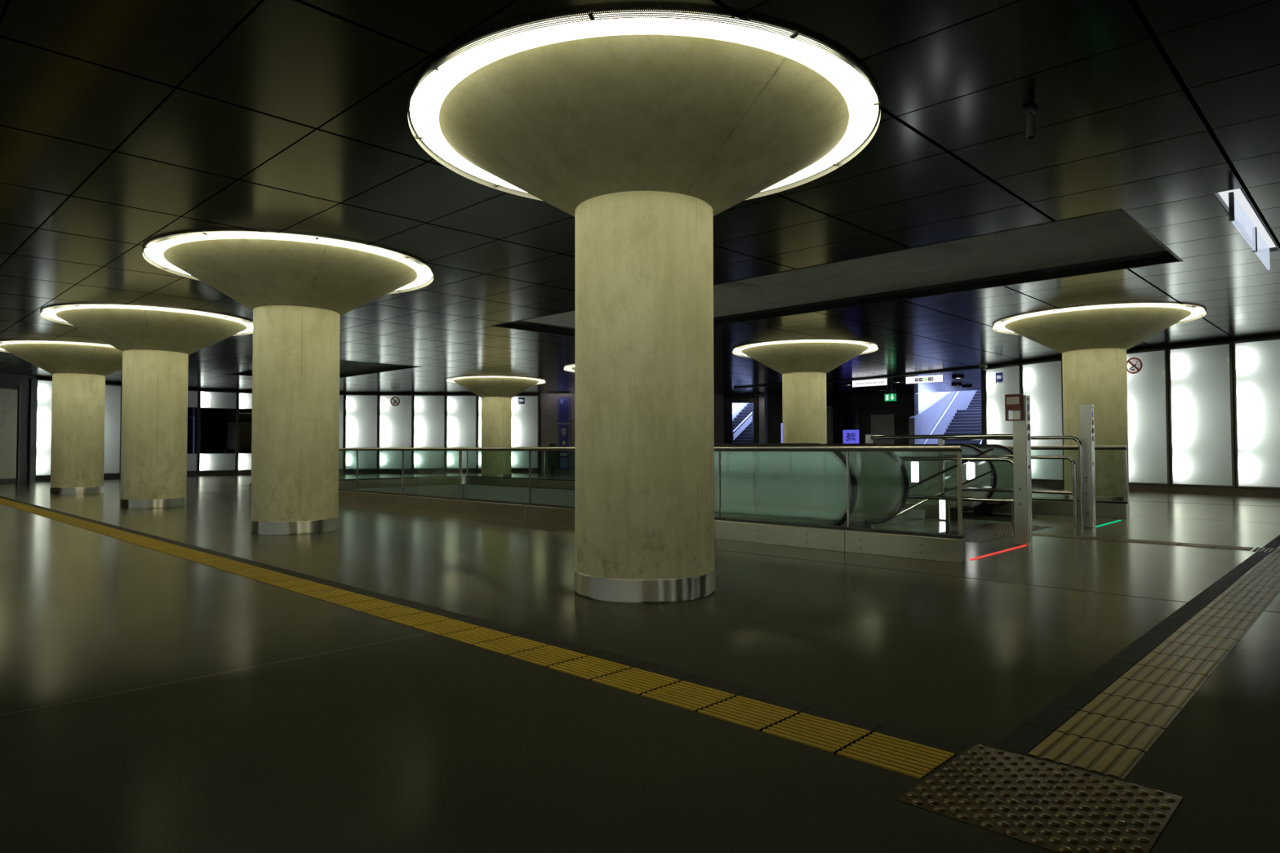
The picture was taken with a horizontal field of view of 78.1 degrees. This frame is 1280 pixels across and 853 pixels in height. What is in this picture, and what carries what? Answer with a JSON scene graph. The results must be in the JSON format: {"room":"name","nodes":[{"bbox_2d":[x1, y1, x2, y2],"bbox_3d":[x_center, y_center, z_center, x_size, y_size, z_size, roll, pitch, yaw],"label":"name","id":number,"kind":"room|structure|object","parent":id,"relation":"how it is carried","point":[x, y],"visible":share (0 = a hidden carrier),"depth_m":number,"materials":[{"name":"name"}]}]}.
{"room":"transit interior","nodes":[
{"label":"transit interior","id":0,"kind":"room"},
{"bbox_2d":[0,373,18,479],"bbox_3d":[-20.945,-0.130,17.494,0.300,3.400,14.883,0,-2,10],"label":"wall","id":1,"kind":"structure","parent":0,"point":[11,381],"depth_m":24.54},
{"bbox_2d":[0,479,17,483],"bbox_3d":[-19.740,1.671,23.503,0.040,0.120,2.541,0,-2,10],"label":"baseboard","id":2,"kind":"structure","parent":1,"relation":"attached to","point":[2,481],"depth_m":24.45,"materials":[{"name":"brown stone"}]},
{"bbox_2d":[0,388,17,479],"bbox_3d":[-19.735,0.202,23.567,0.050,2.780,2.346,0,-2,10],"label":"door","id":3,"kind":"structure","parent":1,"relation":"in","point":[8,397],"depth_m":24.45,"materials":[{"name":"metal"}]},
{"bbox_2d":[15,385,21,483],"bbox_3d":[-19.518,0.240,24.783,0.070,3.050,0.050,0,-2,7],"label":"trim","id":4,"kind":"structure","parent":1,"relation":"attached to","point":[19,388],"depth_m":24.77,"materials":[{"name":"metal"}]},
{"bbox_2d":[18,374,35,482],"bbox_3d":[-19.752,0.075,25.143,0.450,3.400,0.653,0,-2,4],"label":"wall","id":5,"kind":"structure","parent":0,"point":[24,380],"depth_m":25.06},
{"bbox_2d":[28,377,36,482],"bbox_3d":[-19.487,0.120,25.321,0.060,3.320,0.200,0,-2,7],"label":"trim","id":6,"kind":"structure","parent":5,"relation":"attached to","point":[33,398],"depth_m":25.28,"materials":[{"name":"metal"}]},
{"bbox_2d":[35,378,52,481],"bbox_3d":[-19.335,0.136,26.129,0.250,3.330,1.393,-1,-2,23],"label":"backlit leaf","id":7,"kind":"object","parent":5,"relation":"attached to","point":[44,387],"visible":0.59,"depth_m":25.69,"materials":[{"name":"white glass"}]},
{"bbox_2d":[35,377,521,476],"bbox_3d":[-13.054,0.237,31.596,17.961,3.400,4.020,1,-2,-29],"label":"wall","id":8,"kind":"structure","parent":0,"point":[237,391],"depth_m":33.30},
{"bbox_2d":[103,383,122,479],"bbox_3d":[-18.763,0.170,27.403,0.250,3.330,1.391,-1,-2,25],"label":"backlit leaf","id":9,"kind":"object","parent":8,"relation":"attached to","point":[113,412],"visible":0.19,"depth_m":27.71,"materials":[{"name":"white glass"}]},
{"bbox_2d":[186,389,199,476],"bbox_3d":[-17.611,0.240,30.094,0.250,3.330,1.467,-1,-2,29],"label":"backlit leaf","id":10,"kind":"object","parent":8,"relation":"attached to","point":[193,395],"visible":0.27,"depth_m":30.49,"materials":[{"name":"glass"}]},
{"bbox_2d":[198,390,237,475],"bbox_3d":[-16.692,0.269,31.203,1.369,3.330,0.250,1,-2,-39],"label":"backlit leaf","id":11,"kind":"object","parent":8,"relation":"attached to","point":[218,410],"visible":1,"depth_m":31.11,"materials":[{"name":"white glass"}]},
{"bbox_2d":[236,391,252,475],"bbox_3d":[-15.532,0.287,31.967,1.372,3.330,0.250,1,-2,-27],"label":"backlit leaf","id":12,"kind":"object","parent":8,"relation":"attached to","point":[245,398],"visible":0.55,"depth_m":31.68,"materials":[{"name":"white glass"}]},
{"bbox_2d":[338,394,345,473],"bbox_3d":[-13.037,0.309,32.959,1.334,3.330,0.250,0,-2,-17],"label":"backlit leaf","id":13,"kind":"object","parent":8,"relation":"attached to","point":[342,397],"visible":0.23,"depth_m":33.02,"materials":[{"name":"white glass"}]},
{"bbox_2d":[344,394,378,473],"bbox_3d":[-11.705,0.314,33.260,1.368,3.330,0.250,0,-2,-8],"label":"panel","id":14,"kind":"object","parent":8,"relation":"attached to","point":[362,411],"visible":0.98,"depth_m":33.16,"materials":[{"name":"white glass"}]},
{"bbox_2d":[377,394,413,473],"bbox_3d":[-10.315,0.316,33.422,1.418,3.330,0.250,0,-2,-5],"label":"panel","id":15,"kind":"object","parent":8,"relation":"attached to","point":[395,422],"visible":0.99,"depth_m":33.32,"materials":[{"name":"white glass"}]},
{"bbox_2d":[390,396,399,405],"bbox_3d":[-10.334,-1.062,33.328,0.400,0.400,0.003,0,-2,-5],"label":"no smoking sign","id":16,"kind":"object","parent":15,"relation":"attached to","point":[393,397],"visible":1,"depth_m":33.33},
{"bbox_2d":[413,394,446,473],"bbox_3d":[-8.933,0.316,33.554,1.362,3.330,0.250,0,-2,-6],"label":"backlit leaf","id":17,"kind":"object","parent":8,"relation":"attached to","point":[429,411],"visible":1,"depth_m":33.45,"materials":[{"name":"white glass"}]},
{"bbox_2d":[445,395,477,473],"bbox_3d":[-7.605,0.318,33.702,1.315,3.330,0.250,0,-2,-7],"label":"backlit leaf","id":18,"kind":"object","parent":8,"relation":"attached to","point":[461,425],"visible":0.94,"depth_m":33.60,"materials":[{"name":"white glass"}]},
{"bbox_2d":[477,395,481,472],"bbox_3d":[-6.291,0.319,33.855,1.328,3.330,0.250,0,-2,-6],"label":"backlit leaf","id":19,"kind":"object","parent":8,"relation":"attached to","point":[479,398],"visible":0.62,"depth_m":33.69,"materials":[{"name":"white glass"}]},
{"bbox_2d":[511,395,538,472],"bbox_3d":[-4.982,0.319,33.968,1.288,3.330,0.250,0,-2,-4],"label":"backlit leaf","id":20,"kind":"object","parent":8,"relation":"attached to","point":[525,416],"visible":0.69,"depth_m":33.87,"materials":[{"name":"white glass"}]},
{"bbox_2d":[518,397,524,403],"bbox_3d":[-5.080,-1.098,33.873,0.270,0.292,0.004,0,-2,-4],"label":"sign","id":21,"kind":"object","parent":20,"relation":"attached to","point":[523,398],"visible":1,"depth_m":33.88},
{"bbox_2d":[350,484,574,506],"bbox_3d":[-1.805,3.641,15.938,15.350,4.296,6.220,-2,-2,44],"label":"wall","id":22,"kind":"structure","parent":0,"point":[539,495],"depth_m":21.67,"materials":[{"name":"concrete"}]},
{"bbox_2d":[541,393,724,472],"bbox_3d":[-0.293,0.288,34.474,7.988,3.400,0.300,0,-2,-6],"label":"stone wall","id":23,"kind":"structure","parent":0,"point":[548,401],"depth_m":33.98,"materials":[{"name":"stone"}]},
{"bbox_2d":[521,393,541,472],"bbox_3d":[-4.646,0.296,34.437,0.919,3.400,1.117,0,-2,-1],"label":"trim","id":24,"kind":"structure","parent":23,"relation":"attached to","point":[539,394],"depth_m":33.91,"materials":[{"name":"metal"}]},
{"bbox_2d":[557,396,569,470],"bbox_3d":[-3.276,0.290,33.934,0.540,3.140,0.058,0,-2,-6],"label":"sign","id":25,"kind":"object","parent":23,"relation":"attached to","point":[563,402],"visible":0.97,"depth_m":33.92,"materials":[{"name":"blue plastic"}]},
{"bbox_2d":[0,472,1279,852],"bbox_3d":[3.431,1.858,24.423,43.000,0.300,56.000,-2,-2,44],"label":"floor","id":26,"kind":"structure","parent":0,"point":[152,701],"depth_m":3.58,"materials":[{"name":"tile"}]},
{"bbox_2d":[0,342,122,494],"bbox_3d":[-13.348,-0.111,18.766,2.986,3.399,2.986,-2,-2,44],"label":"concrete column","id":27,"kind":"structure","parent":26,"relation":"on","point":[79,372],"depth_m":18.30,"materials":[{"name":"white"}]},
{"bbox_2d":[55,306,247,508],"bbox_3d":[-8.888,-0.237,14.473,2.986,3.399,2.986,-2,-2,44],"label":"concrete column","id":28,"kind":"structure","parent":26,"relation":"on","point":[156,346],"depth_m":14.00,"materials":[{"name":"white"}]},
{"bbox_2d":[163,237,417,534],"bbox_3d":[-4.428,-0.363,10.179,2.986,3.399,2.986,-2,-2,44],"label":"concrete column","id":29,"kind":"structure","parent":26,"relation":"on","point":[297,292],"depth_m":9.69,"materials":[{"name":"white"}]},
{"bbox_2d":[338,450,460,488],"bbox_3d":[-7.253,1.109,21.249,0.164,1.068,5.620,-2,-2,44],"label":"glass balustrade","id":30,"kind":"object","parent":26,"relation":"on","point":[442,480],"visible":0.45,"depth_m":21.79,"materials":[{"name":"glass"}]},
{"bbox_2d":[0,497,955,779],"bbox_3d":[-8.341,1.380,11.569,25.885,0.006,0.280,-2,-2,44],"label":"tactile strip","id":31,"kind":"object","parent":26,"relation":"on","point":[917,761],"visible":1,"depth_m":3.61,"materials":[{"name":"tile"}]},
{"bbox_2d":[452,377,539,477],"bbox_3d":[-4.991,0.107,27.442,2.986,3.399,2.986,-2,-2,44],"label":"concrete column","id":32,"kind":"structure","parent":26,"relation":"on","point":[496,394],"depth_m":26.95,"materials":[{"name":"white"}]},
{"bbox_2d":[547,443,557,472],"bbox_3d":[-3.698,1.333,33.465,0.400,1.270,0.400,0,-2,-6],"label":"litter bin","id":33,"kind":"object","parent":26,"relation":"on","point":[552,455],"visible":0.77,"depth_m":33.27,"materials":[{"name":"metal"}]},
{"bbox_2d":[248,445,965,563],"bbox_3d":[-3.199,0.880,13.128,17.050,1.068,0.164,-2,-2,44],"label":"glass balustrade","id":34,"kind":"object","parent":26,"relation":"on","point":[948,548],"visible":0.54,"depth_m":8.54,"materials":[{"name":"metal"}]},
{"bbox_2d":[439,32,848,603],"bbox_3d":[0.032,-0.490,5.886,2.986,3.399,2.986,-2,-2,44],"label":"concrete column","id":35,"kind":"structure","parent":26,"relation":"on","point":[642,139],"depth_m":5.38,"materials":[{"name":"white"}]},
{"bbox_2d":[732,394,782,444],"bbox_3d":[7.270,-1.143,41.393,3.500,6.606,13.460,-1,-2,30],"label":"stairs","id":36,"kind":"structure","parent":26,"relation":"on","point":[742,427],"depth_m":37.30,"materials":[{"name":"stone"}]},
{"bbox_2d":[751,395,781,443],"bbox_3d":[5.647,0.295,35.164,1.230,3.400,0.400,0,-2,0],"label":"wall pier","id":37,"kind":"object","parent":26,"relation":"on","point":[774,402],"visible":0.5,"depth_m":34.98,"materials":[{"name":"paint"}]},
{"bbox_2d":[780,422,782,443],"bbox_3d":[6.342,0.887,34.947,0.260,2.200,0.056,0,-2,0],"label":"screen","id":38,"kind":"object","parent":26,"relation":"on","point":[781,423],"visible":0.25,"depth_m":34.94,"materials":[{"name":"glass"}]},
{"bbox_2d":[781,422,782,443],"bbox_3d":[6.331,0.292,34.938,0.180,0.890,0.005,0,-2,0],"label":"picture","id":39,"kind":"object","parent":38,"relation":"attached to","point":[781,423],"depth_m":34.93},
{"bbox_2d":[464,445,1128,519],"bbox_3d":[1.011,0.990,17.499,17.050,1.068,0.164,-2,-2,44],"label":"glass balustrade","id":40,"kind":"object","parent":26,"relation":"on","point":[1109,509],"visible":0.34,"depth_m":12.29,"materials":[{"name":"glass"}]},
{"bbox_2d":[741,341,868,444],"bbox_3d":[3.929,-0.145,18.855,2.986,3.399,2.986,-2,-2,44],"label":"concrete column","id":41,"kind":"structure","parent":26,"relation":"on","point":[803,366],"depth_m":18.36,"materials":[{"name":"white"}]},
{"bbox_2d":[826,405,833,444],"bbox_3d":[8.842,0.538,37.019,0.380,3.000,0.199,-2,-2,44],"label":"steel post","id":42,"kind":"object","parent":26,"relation":"on","point":[829,408],"visible":0.43,"depth_m":36.91,"materials":[{"name":"grey metal"}]},
{"bbox_2d":[865,433,1013,533],"bbox_3d":[3.533,0.690,9.272,1.884,1.210,0.060,-2,-2,44],"label":"barrier","id":43,"kind":"object","parent":26,"relation":"on","point":[868,438],"visible":0.39,"depth_m":9.19,"materials":[{"name":"metal"}]},
{"bbox_2d":[938,499,945,519],"bbox_3d":[4.347,1.189,11.303,0.130,0.300,0.048,-2,-2,44],"label":"lamp","id":44,"kind":"object","parent":26,"relation":"on","point":[941,503],"visible":0.5,"depth_m":11.30,"materials":[{"name":"plastic"}]},
{"bbox_2d":[908,390,982,444],"bbox_3d":[16.934,-0.891,37.756,3.900,5.864,12.430,-1,-2,38],"label":"stairs","id":45,"kind":"structure","parent":26,"relation":"on","point":[955,412],"depth_m":37.01,"materials":[{"name":"stone"}]},
{"bbox_2d":[937,522,1052,542],"bbox_3d":[4.308,1.305,9.802,0.800,0.006,2.420,-2,-2,44],"label":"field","id":46,"kind":"object","parent":26,"relation":"on","point":[987,532],"visible":0.75,"depth_m":9.77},
{"bbox_2d":[969,545,1026,559],"bbox_3d":[3.598,1.254,7.890,0.026,0.006,1.480,-2,-2,44],"label":"floor light","id":47,"kind":"object","parent":26,"relation":"on","point":[1021,545],"visible":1,"depth_m":7.83,"materials":[{"name":"plastic"}]},
{"bbox_2d":[937,435,1084,528],"bbox_3d":[5.032,0.729,10.828,1.884,1.210,0.060,-2,-2,44],"label":"barrier","id":48,"kind":"object","parent":26,"relation":"on","point":[942,487],"visible":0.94,"depth_m":10.45,"materials":[{"name":"metal"}]},
{"bbox_2d":[1012,395,1032,545],"bbox_3d":[4.138,0.469,8.539,0.141,1.610,0.154,-2,-2,44],"label":"pillar","id":49,"kind":"structure","parent":26,"relation":"on","point":[1023,523],"depth_m":8.49,"materials":[{"name":"metal"}]},
{"bbox_2d":[1004,393,1023,421],"bbox_3d":[4.032,-0.205,8.507,0.170,0.285,0.071,-2,-2,44],"label":"box","id":50,"kind":"object","parent":49,"relation":"attached to","point":[1012,402],"visible":1,"depth_m":8.48,"materials":[{"name":"red plastic"}]},
{"bbox_2d":[897,744,1182,852],"bbox_3d":[1.195,1.109,2.355,0.610,0.007,0.610,-2,-2,44],"label":"tactile paving","id":51,"kind":"object","parent":26,"relation":"on","point":[1053,807],"visible":1,"depth_m":2.32,"materials":[{"name":"tile"}]},
{"bbox_2d":[1079,404,1096,528],"bbox_3d":[5.848,0.513,10.314,0.141,1.610,0.154,-2,-2,44],"label":"pillar","id":52,"kind":"structure","parent":26,"relation":"on","point":[1086,433],"depth_m":10.26,"materials":[{"name":"metal"}]},
{"bbox_2d":[1004,306,1191,504],"bbox_3d":[8.390,-0.271,14.562,2.986,3.399,2.986,-2,-2,44],"label":"concrete column","id":53,"kind":"structure","parent":26,"relation":"on","point":[1093,344],"depth_m":14.07,"materials":[{"name":"white"}]},
{"bbox_2d":[1095,520,1121,527],"bbox_3d":[6.410,1.328,10.810,0.026,0.006,1.330,-2,-2,44],"label":"floor light","id":54,"kind":"object","parent":26,"relation":"on","point":[1117,520],"visible":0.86,"depth_m":10.76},
{"bbox_2d":[992,534,1279,754],"bbox_3d":[5.136,1.222,6.742,0.110,0.002,11.120,-2,-2,44],"label":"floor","id":55,"kind":"structure","parent":26,"relation":"on","point":[1030,733],"depth_m":3.68,"materials":[{"name":"tile"}]},
{"bbox_2d":[1032,532,1253,551],"bbox_3d":[5.479,1.276,8.827,2.160,0.006,0.320,-2,-2,44],"label":"tactile strip","id":56,"kind":"object","parent":26,"relation":"on","point":[1154,542],"visible":0.96,"depth_m":8.71,"materials":[{"name":"metal"}]},
{"bbox_2d":[1026,546,1279,779],"bbox_3d":[5.282,1.216,6.598,0.290,0.006,11.125,-2,-2,44],"label":"tactile strip","id":57,"kind":"object","parent":26,"relation":"on","point":[1112,733],"visible":1,"depth_m":3.42,"materials":[{"name":"tile"}]},
{"bbox_2d":[1252,546,1279,552],"bbox_3d":[6.516,1.247,7.857,0.640,0.007,0.400,-2,-2,44],"label":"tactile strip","id":58,"kind":"object","parent":26,"relation":"on","point":[1257,548],"visible":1,"depth_m":7.99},
{"bbox_2d":[0,0,1279,397],"bbox_3d":[-2.139,-1.867,19.467,44.000,0.100,41.000,-2,-2,44],"label":"ceiling","id":59,"kind":"structure","parent":0,"point":[126,126],"depth_m":6.69,"materials":[{"name":"black metal"}]},
{"bbox_2d":[0,341,114,352],"bbox_3d":[-13.353,-1.788,18.812,3.412,0.045,3.410,-2,-2,44],"label":"ring light","id":60,"kind":"object","parent":59,"relation":"attached to","point":[1,342],"visible":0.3,"depth_m":17.30,"materials":[{"name":"white"}]},
{"bbox_2d":[40,304,253,336],"bbox_3d":[-8.892,-1.914,14.519,3.412,0.045,3.410,-2,-2,44],"label":"ring light","id":61,"kind":"object","parent":59,"relation":"attached to","point":[49,313],"visible":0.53,"depth_m":13.43,"materials":[{"name":"white"}]},
{"bbox_2d":[142,231,434,294],"bbox_3d":[-4.432,-2.040,10.225,3.412,0.045,3.410,-2,-2,44],"label":"ring light","id":62,"kind":"object","parent":59,"relation":"attached to","point":[154,250],"visible":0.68,"depth_m":9.19,"materials":[{"name":"white"}]},
{"bbox_2d":[446,376,546,384],"bbox_3d":[-4.995,-1.569,27.488,3.412,0.045,3.410,-2,-2,44],"label":"ring light","id":63,"kind":"object","parent":59,"relation":"attached to","point":[541,381],"visible":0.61,"depth_m":26.18,"materials":[{"name":"white"}]},
{"bbox_2d":[547,391,569,393],"bbox_3d":[-3.406,-1.417,33.125,0.920,0.049,0.150,0,-2,-6],"label":"lamp","id":64,"kind":"object","parent":59,"relation":"attached to","point":[548,392],"visible":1,"depth_m":33.05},
{"bbox_2d":[563,364,574,372],"bbox_3d":[-0.535,-1.695,23.195,3.412,0.045,3.410,-2,-2,44],"label":"ring light","id":65,"kind":"object","parent":59,"relation":"attached to","point":[567,368],"visible":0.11,"depth_m":23.09,"materials":[{"name":"white"}]},
{"bbox_2d":[565,365,574,371],"bbox_3d":[-0.534,-1.715,23.195,3.376,0.004,3.376,-2,-2,44],"label":"diffuser","id":66,"kind":"object","parent":65,"relation":"attached to","point":[567,367],"depth_m":23.26,"materials":[{"name":"plastic"}]},
{"bbox_2d":[407,8,881,200],"bbox_3d":[0.028,-2.166,5.932,3.412,0.045,3.410,-2,-2,44],"label":"ring light","id":67,"kind":"object","parent":59,"relation":"attached to","point":[427,95],"visible":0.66,"depth_m":4.75,"materials":[{"name":"white"}]},
{"bbox_2d":[226,208,1182,377],"bbox_3d":[-3.084,-1.947,17.449,24.700,0.163,3.120,-2,-2,44],"label":"trim","id":68,"kind":"structure","parent":59,"relation":"attached to","point":[1168,251],"depth_m":11.68,"materials":[{"name":"metal"}]},
{"bbox_2d":[251,210,1166,373],"bbox_3d":[-2.139,-2.147,19.474,44.000,0.340,41.000,-2,-2,44],"label":"ceiling opening","id":69,"kind":"structure","parent":59,"relation":"attached to","point":[1109,235],"depth_m":10.99,"materials":[{"name":"metal"}]},
{"bbox_2d":[713,281,764,302],"bbox_3d":[1.170,-2.146,12.745,1.680,0.040,1.680,-2,-2,44],"label":"trim","id":70,"kind":"structure","parent":69,"relation":"attached to","point":[732,291],"depth_m":12.53,"materials":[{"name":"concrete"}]},
{"bbox_2d":[839,242,973,273],"bbox_3d":[3.511,-2.213,10.491,1.680,0.040,1.680,-2,-2,44],"label":"trim","id":71,"kind":"structure","parent":69,"relation":"attached to","point":[940,255],"depth_m":10.44,"materials":[{"name":"metal"}]},
{"bbox_2d":[732,339,878,357],"bbox_3d":[3.925,-1.821,18.901,3.412,0.045,3.410,-2,-2,44],"label":"ring light","id":72,"kind":"object","parent":59,"relation":"attached to","point":[737,351],"visible":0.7,"depth_m":17.78,"materials":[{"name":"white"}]},
{"bbox_2d":[843,382,852,385],"bbox_3d":[7.655,-1.545,28.911,0.380,0.069,0.380,-2,-2,44],"label":"recessed light","id":73,"kind":"object","parent":59,"relation":"in","point":[845,384],"visible":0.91,"depth_m":28.74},
{"bbox_2d":[852,377,888,386],"bbox_3d":[7.832,-1.505,26.901,1.280,0.260,0.066,-2,-2,44],"label":"direction sign","id":74,"kind":"object","parent":59,"relation":"hanging from","point":[876,382],"visible":0.99,"depth_m":26.85,"materials":[{"name":"plastic"}]},
{"bbox_2d":[877,388,887,391],"bbox_3d":[9.726,-1.475,31.636,0.380,0.069,0.380,-2,-2,44],"label":"recessed light","id":75,"kind":"object","parent":59,"relation":"in","point":[878,389],"visible":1,"depth_m":31.51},
{"bbox_2d":[884,377,897,401],"bbox_3d":[8.530,-1.248,26.861,0.420,0.780,0.086,-2,-2,44],"label":"exit sign","id":76,"kind":"object","parent":59,"relation":"hanging from","point":[891,397],"visible":1,"depth_m":26.84,"materials":[{"name":"plastic"}]},
{"bbox_2d":[892,380,903,382],"bbox_3d":[9.091,-1.578,27.807,0.380,0.069,0.380,-2,-2,44],"label":"recessed light","id":77,"kind":"object","parent":59,"relation":"in","point":[893,381],"visible":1,"depth_m":27.68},
{"bbox_2d":[906,373,943,383],"bbox_3d":[9.215,-1.544,25.570,1.240,0.260,0.068,-2,-2,44],"label":"direction sign","id":78,"kind":"object","parent":59,"relation":"hanging from","point":[937,378],"visible":1,"depth_m":25.52,"materials":[{"name":"plastic"}]},
{"bbox_2d":[951,383,962,386],"bbox_3d":[11.750,-1.544,29.271,0.380,0.069,0.380,-2,-2,44],"label":"recessed light","id":79,"kind":"object","parent":59,"relation":"in","point":[952,384],"visible":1,"depth_m":29.16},
{"bbox_2d":[951,375,964,378],"bbox_3d":[10.536,-1.626,26.137,0.380,0.069,0.380,-2,-2,44],"label":"recessed light","id":80,"kind":"object","parent":59,"relation":"in","point":[957,376],"visible":1,"depth_m":25.99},
{"bbox_2d":[961,385,972,387],"bbox_3d":[12.477,-1.523,30.098,0.380,0.069,0.380,-2,-2,44],"label":"recessed light","id":81,"kind":"object","parent":59,"relation":"in","point":[962,386],"visible":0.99,"depth_m":29.98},
{"bbox_2d":[978,364,987,370],"bbox_3d":[9.825,-1.681,22.588,0.220,0.149,0.220,-2,-2,44],"label":"dome camera","id":82,"kind":"object","parent":59,"relation":"attached to","point":[983,367],"visible":1,"depth_m":22.52,"materials":[{"name":"black plastic"}]},
{"bbox_2d":[1022,105,1038,139],"bbox_3d":[2.708,-2.104,5.471,0.070,0.205,0.100,-2,-2,44],"label":"ceiling spotlight","id":83,"kind":"object","parent":59,"relation":"hanging from","point":[1030,121],"visible":1,"depth_m":5.45,"materials":[{"name":"metal"}]},
{"bbox_2d":[992,302,1206,334],"bbox_3d":[8.386,-1.948,14.608,3.412,0.045,3.410,-2,-2,44],"label":"ring light","id":84,"kind":"object","parent":59,"relation":"attached to","point":[1198,312],"visible":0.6,"depth_m":13.57,"materials":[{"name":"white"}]},
{"bbox_2d":[1212,187,1279,270],"bbox_3d":[6.486,-2.079,8.386,0.220,0.335,3.200,-2,-2,44],"label":"box sign","id":85,"kind":"object","parent":59,"relation":"hanging from","point":[1242,213],"visible":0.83,"depth_m":8.05,"materials":[{"name":"white plastic"}]},
{"bbox_2d":[723,394,732,444],"bbox_3d":[3.782,0.296,35.087,0.446,3.400,0.500,1,-2,-26],"label":"stone wall","id":86,"kind":"structure","parent":0,"point":[727,398],"depth_m":34.88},
{"bbox_2d":[732,395,753,403],"bbox_3d":[4.560,-1.229,35.153,0.941,0.350,0.300,0,-2,0],"label":"trim","id":87,"kind":"structure","parent":86,"relation":"attached to","point":[735,398],"depth_m":35.00,"materials":[{"name":"metal"}]},
{"bbox_2d":[826,393,918,444],"bbox_3d":[8.949,0.347,37.338,8.600,3.400,0.400,-2,-2,44],"label":"wall","id":88,"kind":"structure","parent":0,"point":[906,406],"depth_m":35.64,"materials":[{"name":"paint"}]},
{"bbox_2d":[841,428,860,443],"bbox_3d":[9.706,0.476,36.275,0.920,0.720,0.036,-2,-2,44],"label":"screen","id":89,"kind":"object","parent":88,"relation":"attached to","point":[849,436],"visible":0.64,"depth_m":36.24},
{"bbox_2d":[871,413,894,444],"bbox_3d":[10.825,0.700,35.188,1.090,2.470,0.079,-2,-2,44],"label":"panel","id":90,"kind":"object","parent":88,"relation":"attached to","point":[881,424],"visible":0.57,"depth_m":35.16,"materials":[{"name":"metal"}]},
{"bbox_2d":[981,365,992,444],"bbox_3d":[12.924,0.062,27.165,0.300,3.400,10.366,-1,-2,34],"label":"wall","id":91,"kind":"structure","parent":0,"point":[983,381],"depth_m":22.92,"materials":[{"name":"paint"}]},
{"bbox_2d":[992,335,1279,488],"bbox_3d":[13.128,-0.186,18.062,0.923,3.400,11.228,1,-2,-33],"label":"wall","id":92,"kind":"structure","parent":0,"point":[1275,336],"depth_m":18.18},
{"bbox_2d":[733,366,987,388],"bbox_3d":[7.106,-1.608,26.912,0.900,0.049,10.004,1,-2,-39],"label":"trim","id":93,"kind":"structure","parent":92,"relation":"attached to","point":[972,367],"depth_m":25.80,"materials":[{"name":"metal"}]},
{"bbox_2d":[984,364,1021,450],"bbox_3d":[10.301,-0.033,22.187,0.250,3.330,1.351,0,-2,-19],"label":"wall panel","id":94,"kind":"object","parent":92,"relation":"attached to","point":[995,392],"visible":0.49,"depth_m":22.29,"materials":[{"name":"white glass"}]},
{"bbox_2d":[995,372,1003,382],"bbox_3d":[10.143,-1.375,22.285,0.004,0.292,0.270,0,-2,-19],"label":"sign","id":95,"kind":"object","parent":94,"relation":"attached to","point":[1001,380],"visible":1,"depth_m":22.27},
{"bbox_2d":[1021,359,1064,488],"bbox_3d":[10.774,-0.068,20.961,0.250,3.330,1.300,1,-2,-23],"label":"backlit leaf","id":96,"kind":"object","parent":92,"relation":"attached to","point":[1042,381],"visible":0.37,"depth_m":20.83,"materials":[{"name":"white glass"}]},
{"bbox_2d":[1126,347,1170,492],"bbox_3d":[11.954,-0.130,18.750,0.250,3.330,1.242,1,-2,-31],"label":"illuminated wall panel","id":97,"kind":"object","parent":92,"relation":"attached to","point":[1148,389],"visible":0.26,"depth_m":18.54,"materials":[{"name":"white glass"}]},
{"bbox_2d":[1126,357,1142,373],"bbox_3d":[11.776,-1.453,18.825,0.003,0.390,0.390,1,-2,-31],"label":"no smoking sign","id":98,"kind":"object","parent":97,"relation":"attached to","point":[1138,359],"visible":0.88,"depth_m":18.83,"materials":[{"name":"plastic"}]},
{"bbox_2d":[1168,342,1236,495],"bbox_3d":[12.616,-0.161,17.683,0.250,3.330,1.276,1,-2,-32],"label":"illuminated wall panel","id":99,"kind":"object","parent":92,"relation":"attached to","point":[1202,384],"visible":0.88,"depth_m":17.60,"materials":[{"name":"white glass"}]},
{"bbox_2d":[1232,337,1279,497],"bbox_3d":[13.314,-0.190,16.645,0.250,3.330,1.242,1,-2,-35],"label":"illuminated wall panel","id":100,"kind":"object","parent":92,"relation":"attached to","point":[1256,362],"visible":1,"depth_m":16.76,"materials":[{"name":"white glass"}]},
{"bbox_3d":[-1.800,5.938,15.875,15.350,0.300,6.220,-2,-2,44],"label":"floor","id":101,"kind":"structure","parent":0,"visible":0},
{"bbox_2d":[714,443,909,528],"bbox_3d":[-0.643,3.196,11.940,9.614,5.835,1.390,-2,-2,44],"label":"escalator","id":102,"kind":"object","parent":101,"relation":"on","point":[810,487],"visible":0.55,"depth_m":9.20,"materials":[{"name":"green glass"}]},
{"bbox_2d":[855,447,994,526],"bbox_3d":[0.885,3.101,13.262,9.158,5.478,2.260,-2,-2,44],"label":"staircase","id":103,"kind":"structure","parent":101,"relation":"on","point":[908,514],"depth_m":11.47,"materials":[{"name":"metal"}]},
{"bbox_2d":[851,444,1035,521],"bbox_3d":[2.146,3.269,14.835,9.614,5.835,1.390,-2,-2,44],"label":"escalator","id":104,"kind":"object","parent":101,"relation":"on","point":[1002,476],"visible":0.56,"depth_m":11.89,"materials":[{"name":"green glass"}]},
{"bbox_2d":[911,461,919,483],"bbox_3d":[4.194,0.694,12.038,0.130,0.330,0.048,-2,-2,44],"label":"lamp","id":105,"kind":"object","parent":104,"relation":"attached to","point":[915,465],"visible":0.98,"depth_m":12.01,"materials":[{"name":"plastic"}]},
{"bbox_2d":[965,462,976,480],"bbox_3d":[4.799,0.647,11.456,0.130,0.270,0.048,-2,-2,44],"label":"lamp","id":106,"kind":"object","parent":104,"relation":"attached to","point":[970,466],"visible":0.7,"depth_m":11.43,"materials":[{"name":"plastic"}]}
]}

